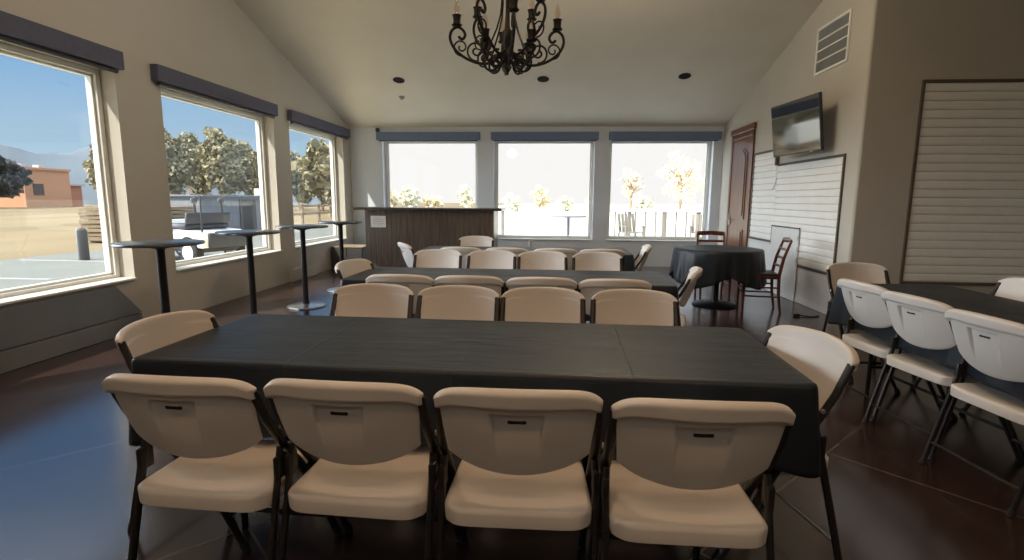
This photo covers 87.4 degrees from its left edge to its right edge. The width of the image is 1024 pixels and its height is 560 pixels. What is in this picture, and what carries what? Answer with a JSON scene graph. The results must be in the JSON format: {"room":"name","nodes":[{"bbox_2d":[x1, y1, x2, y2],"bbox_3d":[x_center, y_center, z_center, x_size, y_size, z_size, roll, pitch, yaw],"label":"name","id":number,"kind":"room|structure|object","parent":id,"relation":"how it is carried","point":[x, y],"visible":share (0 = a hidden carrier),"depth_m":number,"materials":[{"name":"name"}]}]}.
{"room":"banquet hall","nodes":[
{"label":"banquet hall","id":0,"kind":"room"},
{"bbox_2d":[0,0,353,350],"bbox_3d":[-4.048,-1.988,3.317,0.250,5.560,16.000,1,9,4],"label":"wall","id":1,"kind":"structure","parent":0,"point":[214,41],"depth_m":5.87,"materials":[{"name":"beige paint"}]},
{"bbox_2d":[0,42,136,305],"bbox_3d":[-3.989,-0.833,4.111,0.270,2.017,2.326,1,9,4],"label":"window","id":2,"kind":"structure","parent":1,"relation":"in","point":[92,76],"depth_m":5.09,"materials":[{"name":"white plastic"}]},
{"bbox_2d":[0,10,124,72],"bbox_3d":[-3.836,-1.886,3.914,0.084,0.207,2.440,1,9,4],"label":"window shade","id":3,"kind":"object","parent":2,"relation":"attached to","point":[14,29],"visible":1,"depth_m":4.43,"materials":[{"name":"fabric"}]},
{"bbox_2d":[0,286,141,350],"bbox_3d":[-3.885,0.364,4.136,0.035,0.315,2.640,1,9,4],"label":"wall panel","id":4,"kind":"object","parent":1,"relation":"attached to","point":[24,323],"visible":1,"depth_m":4.55,"materials":[{"name":"paint"}]},
{"bbox_2d":[0,313,142,373],"bbox_3d":[-3.881,0.612,4.163,0.049,0.163,2.620,1,9,4],"label":"baseboard","id":5,"kind":"structure","parent":1,"relation":"attached to","point":[13,358],"depth_m":4.54,"materials":[{"name":"paint"}]},
{"bbox_2d":[160,87,281,270],"bbox_3d":[-3.761,-1.268,6.994,0.270,2.017,2.316,1,9,4],"label":"window","id":6,"kind":"structure","parent":1,"relation":"in","point":[192,263],"depth_m":7.50,"materials":[{"name":"white plastic"}]},
{"bbox_2d":[150,64,277,118],"bbox_3d":[-3.611,-2.316,6.758,0.084,0.207,2.450,1,9,4],"label":"window shade","id":7,"kind":"object","parent":6,"relation":"attached to","point":[166,77],"visible":1,"depth_m":6.37,"materials":[{"name":"fabric"}]},
{"bbox_2d":[289,263,317,281],"bbox_3d":[-3.489,-0.133,8.980,0.069,0.198,0.900,1,9,4],"label":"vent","id":8,"kind":"structure","parent":1,"relation":"attached to","point":[295,274],"depth_m":8.79,"materials":[{"name":"beige paint"}]},
{"bbox_2d":[289,124,347,248],"bbox_3d":[-3.548,-1.673,9.675,0.270,2.017,2.176,1,9,4],"label":"window","id":9,"kind":"structure","parent":1,"relation":"in","point":[335,237],"depth_m":10.57,"materials":[{"name":"white plastic"}]},
{"bbox_2d":[287,110,349,139],"bbox_3d":[-3.387,-2.742,9.582,0.084,0.207,2.420,1,9,4],"label":"window shade","id":10,"kind":"object","parent":9,"relation":"attached to","point":[296,118],"visible":1,"depth_m":9.28,"materials":[{"name":"fabric"}]},
{"bbox_2d":[0,266,1023,559],"bbox_3d":[1.540,0.925,3.315,11.500,0.120,16.000,1,9,4],"label":"floor","id":11,"kind":"structure","parent":0,"point":[68,464],"depth_m":2.50,"materials":[{"name":"concrete"}]},
{"bbox_2d":[110,239,204,313],"bbox_3d":[-2.677,0.203,4.138,0.604,1.000,0.604,1,9,4],"label":"cafe table","id":12,"kind":"object","parent":11,"relation":"on","point":[159,245],"visible":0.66,"depth_m":4.07,"materials":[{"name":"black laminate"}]},
{"bbox_2d":[115,310,289,553],"bbox_3d":[-1.237,0.580,2.274,0.604,0.849,0.497,2,9,13],"label":"folding chair","id":13,"kind":"object","parent":11,"relation":"on","point":[148,334],"visible":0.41,"depth_m":2.22,"materials":[{"name":"beige plastic"}]},
{"bbox_2d":[102,373,343,559],"bbox_3d":[-0.953,0.647,1.841,0.497,0.849,0.604,1,9,6],"label":"folding chair","id":14,"kind":"object","parent":11,"relation":"on","point":[210,427],"visible":0.98,"depth_m":1.63,"materials":[{"name":"beige plastic"}]},
{"bbox_2d":[215,229,280,314],"bbox_3d":[-2.652,0.003,5.465,0.604,1.000,0.604,1,9,4],"label":"cafe table","id":15,"kind":"object","parent":11,"relation":"on","point":[248,234],"visible":0.55,"depth_m":5.41,"materials":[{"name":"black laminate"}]},
{"bbox_2d":[275,224,327,309],"bbox_3d":[-2.553,-0.167,6.588,0.604,1.000,0.604,1,9,4],"label":"cafe table","id":16,"kind":"object","parent":11,"relation":"on","point":[305,305],"visible":1,"depth_m":6.55,"materials":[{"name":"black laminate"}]},
{"bbox_2d":[318,221,361,292],"bbox_3d":[-2.470,-0.346,7.772,0.604,1.000,0.604,1,9,4],"label":"cafe table","id":17,"kind":"object","parent":11,"relation":"on","point":[340,224],"visible":0.66,"depth_m":7.70,"materials":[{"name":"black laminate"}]},
{"bbox_2d":[331,244,365,268],"bbox_3d":[-3.076,-0.448,10.319,0.620,0.430,0.522,1,9,4],"label":"base cabinet","id":18,"kind":"object","parent":11,"relation":"on","point":[351,251],"visible":0.54,"depth_m":10.06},
{"bbox_2d":[335,259,373,279],"bbox_3d":[-1.073,0.267,4.344,0.604,0.849,0.497,3,9,18],"label":"folding chair","id":19,"kind":"object","parent":11,"relation":"on","point":[345,268],"visible":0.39,"depth_m":4.38,"materials":[{"name":"beige plastic"}]},
{"bbox_2d":[263,378,459,559],"bbox_3d":[-0.464,0.656,1.809,0.497,0.849,0.604,1,9,6],"label":"folding chair","id":20,"kind":"object","parent":11,"relation":"on","point":[365,436],"visible":0.98,"depth_m":1.59,"materials":[{"name":"beige plastic"}]},
{"bbox_2d":[329,283,413,317],"bbox_3d":[-0.822,0.480,2.953,0.497,0.849,0.604,1,9,3],"label":"folding chair","id":21,"kind":"object","parent":11,"relation":"on","point":[383,300],"visible":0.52,"depth_m":3.13,"materials":[{"name":"beige plastic"}]},
{"bbox_2d":[365,274,433,313],"bbox_3d":[-0.743,0.339,3.888,0.497,0.849,0.604,1,9,4],"label":"folding chair","id":22,"kind":"object","parent":11,"relation":"on","point":[416,284],"visible":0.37,"depth_m":3.56,"materials":[{"name":"beige plastic"}]},
{"bbox_2d":[397,242,414,266],"bbox_3d":[-1.020,-0.027,6.287,0.604,0.849,0.497,-4,10,-25],"label":"folding chair","id":23,"kind":"object","parent":11,"relation":"on","point":[407,251],"visible":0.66,"depth_m":6.03,"materials":[{"name":"beige plastic"}]},
{"bbox_2d":[352,207,505,266],"bbox_3d":[-1.442,-0.711,9.644,2.590,1.175,0.800,1,9,4],"label":"bar counter","id":24,"kind":"object","parent":11,"relation":"on","point":[420,228],"depth_m":9.33,"materials":[{"name":"brown wood"}]},
{"bbox_2d":[352,207,505,210],"bbox_3d":[-1.438,-1.270,9.559,2.590,0.044,0.800,1,9,4],"label":"countertop","id":25,"kind":"structure","parent":24,"relation":"on","point":[354,208],"depth_m":9.18,"materials":[{"name":"brown wood"}]},
{"bbox_2d":[413,249,461,267],"bbox_3d":[-0.746,0.154,5.109,0.497,0.849,0.604,1,9,4],"label":"folding chair","id":26,"kind":"object","parent":11,"relation":"on","point":[429,258],"visible":0.49,"depth_m":5.29,"materials":[{"name":"beige plastic"}]},
{"bbox_2d":[415,285,499,320],"bbox_3d":[-0.329,0.491,2.905,0.497,0.849,0.604,1,9,5],"label":"folding chair","id":27,"kind":"object","parent":11,"relation":"on","point":[453,302],"visible":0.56,"depth_m":3.08,"materials":[{"name":"beige plastic"}]},
{"bbox_2d":[440,247,480,267],"bbox_3d":[-0.531,0.030,5.935,0.497,0.849,0.604,1,9,4],"label":"folding chair","id":28,"kind":"object","parent":11,"relation":"on","point":[465,251],"visible":0.16,"depth_m":5.60,"materials":[{"name":"beige plastic"}]},
{"bbox_2d":[434,275,504,320],"bbox_3d":[-0.279,0.347,3.853,0.497,0.849,0.604,1,9,3],"label":"folding chair","id":29,"kind":"object","parent":11,"relation":"on","point":[496,284],"visible":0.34,"depth_m":3.52,"materials":[{"name":"beige plastic"}]},
{"bbox_2d":[241,462,700,559],"bbox_3d":[-0.170,0.630,2.325,2.420,0.734,0.740,1,9,6],"label":"folding table","id":30,"kind":"object","parent":11,"relation":"on","point":[244,516],"visible":0.05,"depth_m":2.18,"materials":[{"name":"plastic"}]},
{"bbox_2d":[128,314,820,478],"bbox_3d":[-0.166,0.421,2.294,2.546,0.334,0.902,1,9,6],"label":"tablecloth","id":31,"kind":"object","parent":30,"relation":"on","point":[615,363],"visible":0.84,"depth_m":2.00,"materials":[{"name":"black fabric"}]},
{"bbox_2d":[458,236,493,246],"bbox_3d":[-0.501,-0.141,7.064,0.497,0.849,0.604,1,9,4],"label":"folding chair","id":32,"kind":"object","parent":11,"relation":"on","point":[481,241],"visible":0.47,"depth_m":7.25,"materials":[{"name":"beige plastic"}]},
{"bbox_2d":[466,250,515,268],"bbox_3d":[-0.219,0.165,5.059,0.497,0.849,0.604,1,9,5],"label":"folding chair","id":33,"kind":"object","parent":11,"relation":"on","point":[481,259],"visible":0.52,"depth_m":5.24,"materials":[{"name":"beige plastic"}]},
{"bbox_2d":[432,387,604,559],"bbox_3d":[0.026,0.667,1.757,0.497,0.849,0.604,1,9,3],"label":"folding chair","id":34,"kind":"object","parent":11,"relation":"on","point":[521,451],"visible":1,"depth_m":1.54,"materials":[{"name":"beige plastic"}]},
{"bbox_2d":[505,277,577,291],"bbox_3d":[0.208,0.358,3.806,0.497,0.849,0.604,1,9,4],"label":"folding chair","id":35,"kind":"object","parent":11,"relation":"on","point":[516,282],"visible":0.3,"depth_m":3.47,"materials":[{"name":"beige plastic"}]},
{"bbox_2d":[517,251,567,269],"bbox_3d":[0.279,0.176,5.011,0.497,0.849,0.604,1,9,3],"label":"folding chair","id":36,"kind":"object","parent":11,"relation":"on","point":[535,260],"visible":0.48,"depth_m":5.19,"materials":[{"name":"beige plastic"}]},
{"bbox_2d":[499,287,587,473],"bbox_3d":[0.154,0.500,2.869,0.497,0.849,0.604,1,9,4],"label":"folding chair","id":37,"kind":"object","parent":11,"relation":"on","point":[525,304],"visible":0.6,"depth_m":3.05,"materials":[{"name":"beige plastic"}]},
{"bbox_2d":[534,248,577,269],"bbox_3d":[0.466,0.049,5.859,0.497,0.849,0.604,1,9,4],"label":"folding chair","id":38,"kind":"object","parent":11,"relation":"on","point":[569,253],"visible":0.13,"depth_m":5.53,"materials":[{"name":"beige plastic"}]},
{"bbox_2d":[572,252,622,270],"bbox_3d":[0.796,0.187,4.962,0.497,0.849,0.604,1,9,4],"label":"folding chair","id":39,"kind":"object","parent":11,"relation":"on","point":[593,261],"visible":0.46,"depth_m":5.14,"materials":[{"name":"beige plastic"}]},
{"bbox_2d":[577,279,651,323],"bbox_3d":[0.686,0.370,3.749,0.497,0.849,0.604,1,9,5],"label":"folding chair","id":40,"kind":"object","parent":11,"relation":"on","point":[588,288],"visible":0.27,"depth_m":3.42,"materials":[{"name":"beige plastic"}]},
{"bbox_2d":[588,289,679,457],"bbox_3d":[0.652,0.510,2.821,0.497,0.849,0.604,1,9,6],"label":"folding chair","id":41,"kind":"object","parent":11,"relation":"on","point":[614,306],"visible":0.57,"depth_m":3.00,"materials":[{"name":"beige plastic"}]},
{"bbox_2d":[632,244,651,270],"bbox_3d":[1.262,0.019,6.091,0.604,0.849,0.497,2,9,8],"label":"folding chair","id":42,"kind":"object","parent":11,"relation":"on","point":[642,256],"visible":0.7,"depth_m":5.89,"materials":[{"name":"beige plastic"}]},
{"bbox_2d":[678,266,702,325],"bbox_3d":[1.128,0.314,4.139,0.604,0.849,0.497,3,9,18],"label":"folding chair","id":43,"kind":"object","parent":11,"relation":"on","point":[689,282],"visible":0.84,"depth_m":3.89,"materials":[{"name":"beige plastic"}]},
{"bbox_2d":[588,398,795,559],"bbox_3d":[0.515,0.682,1.685,0.497,0.849,0.604,1,9,4],"label":"folding chair","id":44,"kind":"object","parent":11,"relation":"on","point":[676,475],"visible":0.99,"depth_m":1.47,"materials":[{"name":"beige plastic"}]},
{"bbox_2d":[694,231,731,298],"bbox_3d":[2.833,-0.228,7.570,0.432,0.907,0.537,2,9,8],"label":"dining chair","id":45,"kind":"object","parent":11,"relation":"on","point":[721,233],"visible":0.27,"depth_m":7.73,"materials":[{"name":"brown wood"}]},
{"bbox_2d":[692,283,737,308],"bbox_3d":[2.623,-0.041,6.887,1.060,0.735,1.060,1,9,4],"label":"round table","id":46,"kind":"object","parent":11,"relation":"on","point":[713,303],"visible":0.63,"depth_m":6.87,"materials":[{"name":"metal"}]},
{"bbox_2d":[669,245,766,289],"bbox_3d":[2.630,-0.179,6.863,1.158,0.462,1.163,1,9,4],"label":"tablecloth","id":47,"kind":"object","parent":46,"relation":"on","point":[719,263],"visible":0.98,"depth_m":6.40,"materials":[{"name":"black fabric"}]},
{"bbox_2d":[736,237,792,313],"bbox_3d":[3.087,-0.075,6.571,0.537,0.907,0.432,3,9,14],"label":"dining chair","id":48,"kind":"object","parent":11,"relation":"on","point":[768,274],"visible":0.82,"depth_m":6.46,"materials":[{"name":"brown wood"}]},
{"bbox_2d":[714,325,859,559],"bbox_3d":[0.915,0.625,2.080,0.604,0.849,0.497,-1,9,-8],"label":"folding chair","id":49,"kind":"object","parent":11,"relation":"on","point":[827,360],"visible":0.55,"depth_m":1.97,"materials":[{"name":"beige plastic"}]},
{"bbox_2d":[822,262,916,382],"bbox_3d":[2.793,0.315,4.214,0.497,0.849,0.604,1,9,4],"label":"folding chair","id":50,"kind":"object","parent":11,"relation":"on","point":[862,272],"visible":0.49,"depth_m":4.38,"materials":[{"name":"beige plastic"}]},
{"bbox_2d":[837,278,957,422],"bbox_3d":[2.459,0.423,3.481,0.604,0.849,0.497,0,9,-4],"label":"folding chair","id":51,"kind":"object","parent":11,"relation":"on","point":[863,301],"visible":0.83,"depth_m":3.38,"materials":[{"name":"beige plastic"}]},
{"bbox_2d":[864,353,949,395],"bbox_3d":[2.690,0.580,2.796,0.740,0.734,2.420,1,9,4],"label":"folding table","id":52,"kind":"object","parent":11,"relation":"on","point":[870,367],"visible":0.12,"depth_m":3.72,"materials":[{"name":"metal"}]},
{"bbox_2d":[827,283,1023,401],"bbox_3d":[2.694,0.370,2.769,0.858,0.335,2.536,1,9,4],"label":"tablecloth","id":53,"kind":"object","parent":52,"relation":"on","point":[957,298],"visible":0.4,"depth_m":3.20,"materials":[{"name":"black fabric"}]},
{"bbox_2d":[862,291,1023,460],"bbox_3d":[2.432,0.495,3.007,0.604,0.849,0.497,0,9,-6],"label":"folding chair","id":54,"kind":"object","parent":11,"relation":"on","point":[921,322],"visible":0.79,"depth_m":2.92,"materials":[{"name":"beige plastic"}]},
{"bbox_2d":[910,277,1023,414],"bbox_3d":[3.180,0.413,3.584,0.604,0.849,0.497,1,9,2],"label":"folding chair","id":55,"kind":"object","parent":11,"relation":"on","point":[1012,288],"visible":0.29,"depth_m":3.67,"materials":[{"name":"beige plastic"}]},
{"bbox_2d":[919,309,1023,518],"bbox_3d":[2.391,0.572,2.495,0.604,0.849,0.497,0,9,-4],"label":"folding chair","id":56,"kind":"object","parent":11,"relation":"on","point":[994,346],"visible":0.98,"depth_m":2.46,"materials":[{"name":"beige plastic"}]},
{"bbox_3d":[-0.025,0.333,4.293,2.420,0.734,0.740,1,9,4],"label":"folding table","id":57,"kind":"object","parent":11,"relation":"on","visible":0},
{"bbox_2d":[340,267,680,325],"bbox_3d":[-0.024,0.122,4.263,2.536,0.329,0.862,1,9,4],"label":"tablecloth","id":58,"kind":"object","parent":57,"relation":"on","point":[658,282],"visible":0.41,"depth_m":4.29,"materials":[{"name":"black fabric"}]},
{"bbox_3d":[0.142,0.015,6.402,2.420,0.734,0.740,1,9,4],"label":"folding table","id":59,"kind":"object","parent":11,"relation":"on","visible":0},
{"bbox_2d":[415,246,634,270],"bbox_3d":[0.148,-0.193,6.370,2.537,0.336,0.859,1,9,4],"label":"tablecloth","id":60,"kind":"object","parent":59,"relation":"on","point":[629,265],"visible":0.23,"depth_m":6.44,"materials":[{"name":"black fabric"}]},
{"bbox_2d":[233,0,822,126],"bbox_3d":[1.570,-3.287,2.676,11.500,3.020,16.000,1,9,4],"label":"ceiling","id":61,"kind":"structure","parent":0,"point":[620,63],"depth_m":8.12,"materials":[{"name":"paint"}]},
{"bbox_2d":[449,0,564,75],"bbox_3d":[-0.026,-2.724,3.851,0.703,2.392,0.703,7,11,38],"label":"chandelier","id":62,"kind":"object","parent":61,"relation":"hanging from","point":[506,56],"visible":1,"depth_m":3.95,"materials":[{"name":"metal"}]},
{"bbox_2d":[350,126,724,266],"bbox_3d":[0.525,-1.721,10.984,7.710,2.800,0.250,1,9,4],"label":"wall","id":63,"kind":"structure","parent":0,"point":[368,177],"depth_m":10.86,"materials":[{"name":"grey paint"}]},
{"bbox_2d":[376,132,479,140],"bbox_3d":[-1.698,-2.891,10.813,2.120,0.177,0.084,1,9,4],"label":"window shade","id":64,"kind":"object","parent":63,"relation":"attached to","point":[381,136],"visible":1,"depth_m":10.77,"materials":[{"name":"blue fabric"}]},
{"bbox_2d":[385,141,477,207],"bbox_3d":[-1.669,-1.878,11.114,1.966,2.017,0.270,1,9,4],"label":"window","id":65,"kind":"structure","parent":63,"relation":"in","point":[387,151],"depth_m":11.09,"materials":[{"name":"white plastic"}]},
{"bbox_2d":[494,141,593,240],"bbox_3d":[0.638,-1.834,10.938,2.016,2.017,0.270,1,9,4],"label":"window","id":66,"kind":"structure","parent":63,"relation":"in","point":[496,162],"depth_m":10.98,"materials":[{"name":"white plastic"}]},
{"bbox_2d":[491,132,598,140],"bbox_3d":[0.644,-2.847,10.634,2.140,0.177,0.084,1,9,4],"label":"window shade","id":67,"kind":"object","parent":63,"relation":"attached to","point":[495,136],"visible":1,"depth_m":10.60,"materials":[{"name":"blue fabric"}]},
{"bbox_2d":[606,140,711,241],"bbox_3d":[2.932,-1.791,10.763,2.016,2.017,0.270,1,9,4],"label":"window","id":68,"kind":"structure","parent":63,"relation":"in","point":[709,143],"depth_m":10.79,"materials":[{"name":"white plastic"}]},
{"bbox_2d":[609,131,721,140],"bbox_3d":[2.982,-2.804,10.456,2.150,0.177,0.084,1,9,4],"label":"window shade","id":69,"kind":"object","parent":63,"relation":"attached to","point":[636,135],"visible":1,"depth_m":10.41,"materials":[{"name":"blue fabric"}]},
{"bbox_2d":[717,0,861,262],"bbox_3d":[4.059,-1.906,8.226,0.250,4.042,4.580,1,9,4],"label":"wall","id":70,"kind":"structure","parent":0,"point":[791,77],"depth_m":7.05,"materials":[{"name":"beige paint"}]},
{"bbox_2d":[725,122,756,246],"bbox_3d":[3.969,-1.368,9.482,0.098,2.600,1.180,1,9,4],"label":"door","id":71,"kind":"structure","parent":70,"relation":"in","point":[743,138],"depth_m":9.33,"materials":[{"name":"red wood"}]},
{"bbox_2d":[748,149,777,241],"bbox_3d":[3.920,-1.310,8.364,0.025,1.380,0.968,1,9,4],"label":"shutter","id":72,"kind":"object","parent":70,"relation":"attached to","point":[762,209],"visible":0.91,"depth_m":8.36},
{"bbox_2d":[767,225,799,300],"bbox_3d":[3.816,-0.265,7.574,0.021,0.981,0.917,1,9,4],"label":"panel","id":73,"kind":"structure","parent":70,"relation":"in","point":[788,276],"depth_m":7.44,"materials":[{"name":"white paint"}]},
{"bbox_2d":[749,239,830,306],"bbox_3d":[3.848,-0.178,7.606,0.011,0.623,2.750,1,9,4],"label":"trim","id":74,"kind":"structure","parent":70,"relation":"attached to","point":[812,286],"depth_m":6.83,"materials":[{"name":"white paint"}]},
{"bbox_2d":[764,284,826,314],"bbox_3d":[3.842,0.176,7.660,0.017,0.088,2.750,1,9,4],"label":"baseboard","id":75,"kind":"structure","parent":70,"relation":"attached to","point":[798,299],"depth_m":6.75,"materials":[{"name":"white paint"}]},
{"bbox_2d":[771,92,823,157],"bbox_3d":[3.651,-1.913,6.726,0.308,0.657,1.100,0,9,-2],"label":"television","id":76,"kind":"object","parent":70,"relation":"attached to","point":[797,125],"visible":1,"depth_m":6.62,"materials":[{"name":"black plastic"}]},
{"bbox_2d":[773,153,845,274],"bbox_3d":[3.808,-0.864,7.019,0.025,1.400,1.830,1,9,4],"label":"shutter","id":77,"kind":"object","parent":70,"relation":"attached to","point":[809,192],"visible":0.77,"depth_m":6.72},
{"bbox_2d":[814,8,852,75],"bbox_3d":[3.799,-2.798,6.363,0.017,0.560,0.770,1,9,4],"label":"air vent","id":78,"kind":"object","parent":70,"relation":"in","point":[833,39],"visible":1,"depth_m":6.33,"materials":[{"name":"white plastic"}]},
{"bbox_2d":[837,0,1023,295],"bbox_3d":[5.511,-1.548,5.716,3.540,4.107,0.250,1,9,4],"label":"wall","id":79,"kind":"structure","parent":0,"point":[902,44],"depth_m":5.63,"materials":[{"name":"beige paint"}]},
{"bbox_2d":[899,79,1023,285],"bbox_3d":[5.536,-0.999,5.656,2.520,2.160,0.025,1,9,4],"label":"shutter","id":80,"kind":"object","parent":79,"relation":"attached to","point":[964,225],"visible":0.95,"depth_m":5.71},
{"label":"outside","id":81,"kind":"structure","parent":0,"visible":0},
{"bbox_2d":[0,203,504,259],"bbox_3d":[-83.986,-3.120,26.466,148.400,0.208,280.000,1,9,4],"label":"field","id":82,"kind":"structure","parent":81,"point":[25,232],"depth_m":23.20,"materials":[{"name":"beige plant"}]},
{"bbox_2d":[0,155,33,198],"bbox_3d":[-54.265,-10.541,55.758,6.907,6.197,6.568,-6,11,-38],"label":"evergreen tree","id":83,"kind":"object","parent":82,"relation":"on","point":[13,177],"visible":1,"depth_m":55.95,"materials":[{"name":"green plant"}]},
{"bbox_2d":[0,164,84,206],"bbox_3d":[-59.016,-11.413,65.082,8.400,4.950,8.500,1,9,4],"label":"brick house","id":84,"kind":"structure","parent":82,"relation":"on","point":[51,187],"depth_m":63.70,"materials":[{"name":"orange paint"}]},
{"bbox_2d":[82,144,96,189],"bbox_3d":[-40.467,-10.320,53.756,3.973,6.554,3.956,-7,11,-39],"label":"tree","id":85,"kind":"object","parent":82,"relation":"on","point":[89,165],"visible":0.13,"depth_m":52.50,"materials":[{"name":"green plant"}]},
{"bbox_2d":[78,206,193,241],"bbox_3d":[-11.624,-1.778,16.806,1.800,1.035,2.550,1,9,4],"label":"stack","id":86,"kind":"object","parent":82,"relation":"on","point":[93,226],"visible":0.17,"depth_m":15.64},
{"bbox_2d":[164,129,191,194],"bbox_3d":[-33.033,-10.683,51.441,3.936,8.070,3.933,-6,11,-36],"label":"tree","id":87,"kind":"object","parent":82,"relation":"on","point":[178,169],"visible":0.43,"depth_m":51.00,"materials":[{"name":"green plant"}]},
{"bbox_2d":[178,132,212,194],"bbox_3d":[-34.072,-11.750,57.683,3.993,8.295,3.937,-5,10,-34],"label":"tree","id":88,"kind":"object","parent":82,"relation":"on","point":[197,181],"visible":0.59,"depth_m":56.83,"materials":[{"name":"green plant"}]},
{"bbox_2d":[170,195,261,229],"bbox_3d":[-11.534,-2.549,20.614,2.470,1.420,4.600,1,9,4],"label":"storage shed","id":89,"kind":"object","parent":82,"relation":"on","point":[250,203],"visible":0.42,"depth_m":20.11,"materials":[{"name":"grey"}]},
{"bbox_2d":[196,126,246,194],"bbox_3d":[-27.234,-10.316,50.231,4.117,7.790,3.955,1,9,4],"label":"tree","id":90,"kind":"object","parent":82,"relation":"on","point":[220,155],"visible":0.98,"depth_m":49.36,"materials":[{"name":"green plant"}]},
{"bbox_2d":[236,140,258,194],"bbox_3d":[-26.906,-10.693,54.885,3.925,7.146,3.960,-7,11,-40],"label":"tree","id":91,"kind":"object","parent":82,"relation":"on","point":[249,157],"visible":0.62,"depth_m":53.92,"materials":[{"name":"green plant"}]},
{"bbox_2d":[290,151,311,210],"bbox_3d":[-21.191,-9.805,53.160,4.036,5.989,3.911,-6,11,-38],"label":"tree","id":92,"kind":"object","parent":82,"relation":"on","point":[300,194],"visible":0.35,"depth_m":52.24,"materials":[{"name":"green plant"}]},
{"bbox_2d":[291,138,331,216],"bbox_3d":[-12.643,-7.021,36.927,4.308,5.471,4.336,-8,12,-43],"label":"broadleaf tree","id":93,"kind":"object","parent":82,"relation":"on","point":[314,168],"visible":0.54,"depth_m":35.73,"materials":[{"name":"green plant"}]},
{"bbox_2d":[293,203,332,223],"bbox_3d":[-10.547,-4.030,31.674,0.120,1.050,16.120,1,9,4],"label":"rail fence","id":94,"kind":"object","parent":82,"relation":"on","point":[301,205],"visible":0.16,"depth_m":28.71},
{"bbox_2d":[396,185,421,206],"bbox_3d":[-11.489,-9.129,60.184,2.721,2.966,2.646,8,11,39],"label":"shrub","id":95,"kind":"object","parent":82,"relation":"on","point":[407,200],"visible":0.93,"depth_m":59.75,"materials":[{"name":"green plant"}]},
{"bbox_2d":[421,195,443,206],"bbox_3d":[-8.740,-8.464,59.301,2.168,1.955,2.373,9,12,43],"label":"shrub","id":96,"kind":"object","parent":82,"relation":"on","point":[431,201],"visible":0.9,"depth_m":58.79,"materials":[{"name":"beige plant"}]},
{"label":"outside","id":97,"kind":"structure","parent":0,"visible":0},
{"bbox_2d":[0,145,320,204],"bbox_3d":[-80.612,-17.248,84.796,109.385,10.875,116.072,1,9,4],"label":"hills","id":98,"kind":"structure","parent":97,"point":[73,161],"depth_m":86.95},
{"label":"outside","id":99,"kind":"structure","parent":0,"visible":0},
{"bbox_2d":[498,204,702,236],"bbox_3d":[80.917,-10.348,82.139,171.550,0.220,142.350,1,9,4],"label":"lawn","id":100,"kind":"structure","parent":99,"point":[529,220],"depth_m":34.73,"materials":[{"name":"white"}]},
{"bbox_2d":[457,184,474,207],"bbox_3d":[-5.560,-9.836,64.278,1.989,3.268,1.831,8,11,39],"label":"shrub","id":101,"kind":"object","parent":100,"relation":"on","point":[466,197],"visible":0.96,"depth_m":63.89,"materials":[{"name":"green plant"}]},
{"bbox_2d":[501,193,522,211],"bbox_3d":[0.057,-8.509,58.809,2.440,2.206,2.102,-1,9,-12],"label":"shrub","id":102,"kind":"object","parent":100,"relation":"on","point":[511,202],"visible":1,"depth_m":58.36,"materials":[{"name":"green plant"}]},
{"bbox_2d":[530,184,550,210],"bbox_3d":[3.310,-9.571,62.324,2.232,3.074,2.427,-5,10,-30],"label":"shrub","id":103,"kind":"object","parent":100,"relation":"on","point":[539,192],"visible":1,"depth_m":62.08,"materials":[{"name":"beige plant"}]},
{"bbox_2d":[556,195,575,210],"bbox_3d":[6.295,-8.916,62.516,2.161,1.990,2.060,8,11,39],"label":"shrub","id":104,"kind":"object","parent":100,"relation":"on","point":[565,203],"visible":1,"depth_m":62.03,"materials":[{"name":"green plant"}]},
{"bbox_2d":[618,168,644,213],"bbox_3d":[11.933,-8.880,53.494,2.595,4.532,2.196,3,9,19],"label":"tree","id":105,"kind":"object","parent":100,"relation":"on","point":[630,184],"visible":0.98,"depth_m":53.36,"materials":[{"name":"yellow plant"}]},
{"bbox_2d":[632,194,655,208],"bbox_3d":[14.831,-8.604,60.536,2.619,2.147,2.662,-7,11,-40],"label":"shrub","id":106,"kind":"object","parent":100,"relation":"on","point":[640,204],"visible":0.84,"depth_m":59.95,"materials":[{"name":"green plant"}]},
{"bbox_2d":[656,150,703,212],"bbox_3d":[18.303,-10.586,57.904,5.064,6.671,5.128,-7,11,-40],"label":"tree","id":107,"kind":"object","parent":100,"relation":"on","point":[685,180],"visible":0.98,"depth_m":57.33,"materials":[{"name":"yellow plant"}]},
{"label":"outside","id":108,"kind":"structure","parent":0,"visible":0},
{"bbox_3d":[3.384,-0.721,14.266,13.450,0.120,6.330,1,9,4],"label":"patio","id":109,"kind":"object","parent":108,"visible":0},
{"bbox_2d":[617,214,644,236],"bbox_3d":[3.392,-1.424,15.385,0.620,0.934,0.632,-2,9,-15],"label":"patio chair","id":110,"kind":"object","parent":109,"relation":"on","point":[620,218],"visible":0.9,"depth_m":15.55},
{"bbox_2d":[609,209,702,236],"bbox_3d":[5.103,-1.598,16.194,5.250,1.060,0.180,1,9,4],"label":"railing","id":111,"kind":"object","parent":109,"relation":"on","point":[664,211],"visible":0.27,"depth_m":16.17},
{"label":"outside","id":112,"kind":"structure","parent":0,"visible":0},
{"bbox_2d":[0,224,332,289],"bbox_3d":[-8.020,1.244,0.823,7.130,0.100,60.000,1,9,4],"label":"pavement","id":113,"kind":"structure","parent":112,"point":[11,268],"depth_m":10.49,"materials":[{"name":"concrete"}]},
{"bbox_2d":[75,228,89,260],"bbox_3d":[-9.145,-0.768,11.412,0.200,0.690,0.200,1,9,4],"label":"bollard","id":114,"kind":"object","parent":113,"relation":"on","point":[82,243],"visible":0.99,"depth_m":11.35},
{"bbox_2d":[171,193,245,259],"bbox_3d":[-6.900,-1.123,11.395,2.610,1.426,1.160,4,9,24],"label":"golf cart","id":115,"kind":"object","parent":113,"relation":"on","point":[201,225],"visible":0.48,"depth_m":10.80,"materials":[{"name":"white metal"}]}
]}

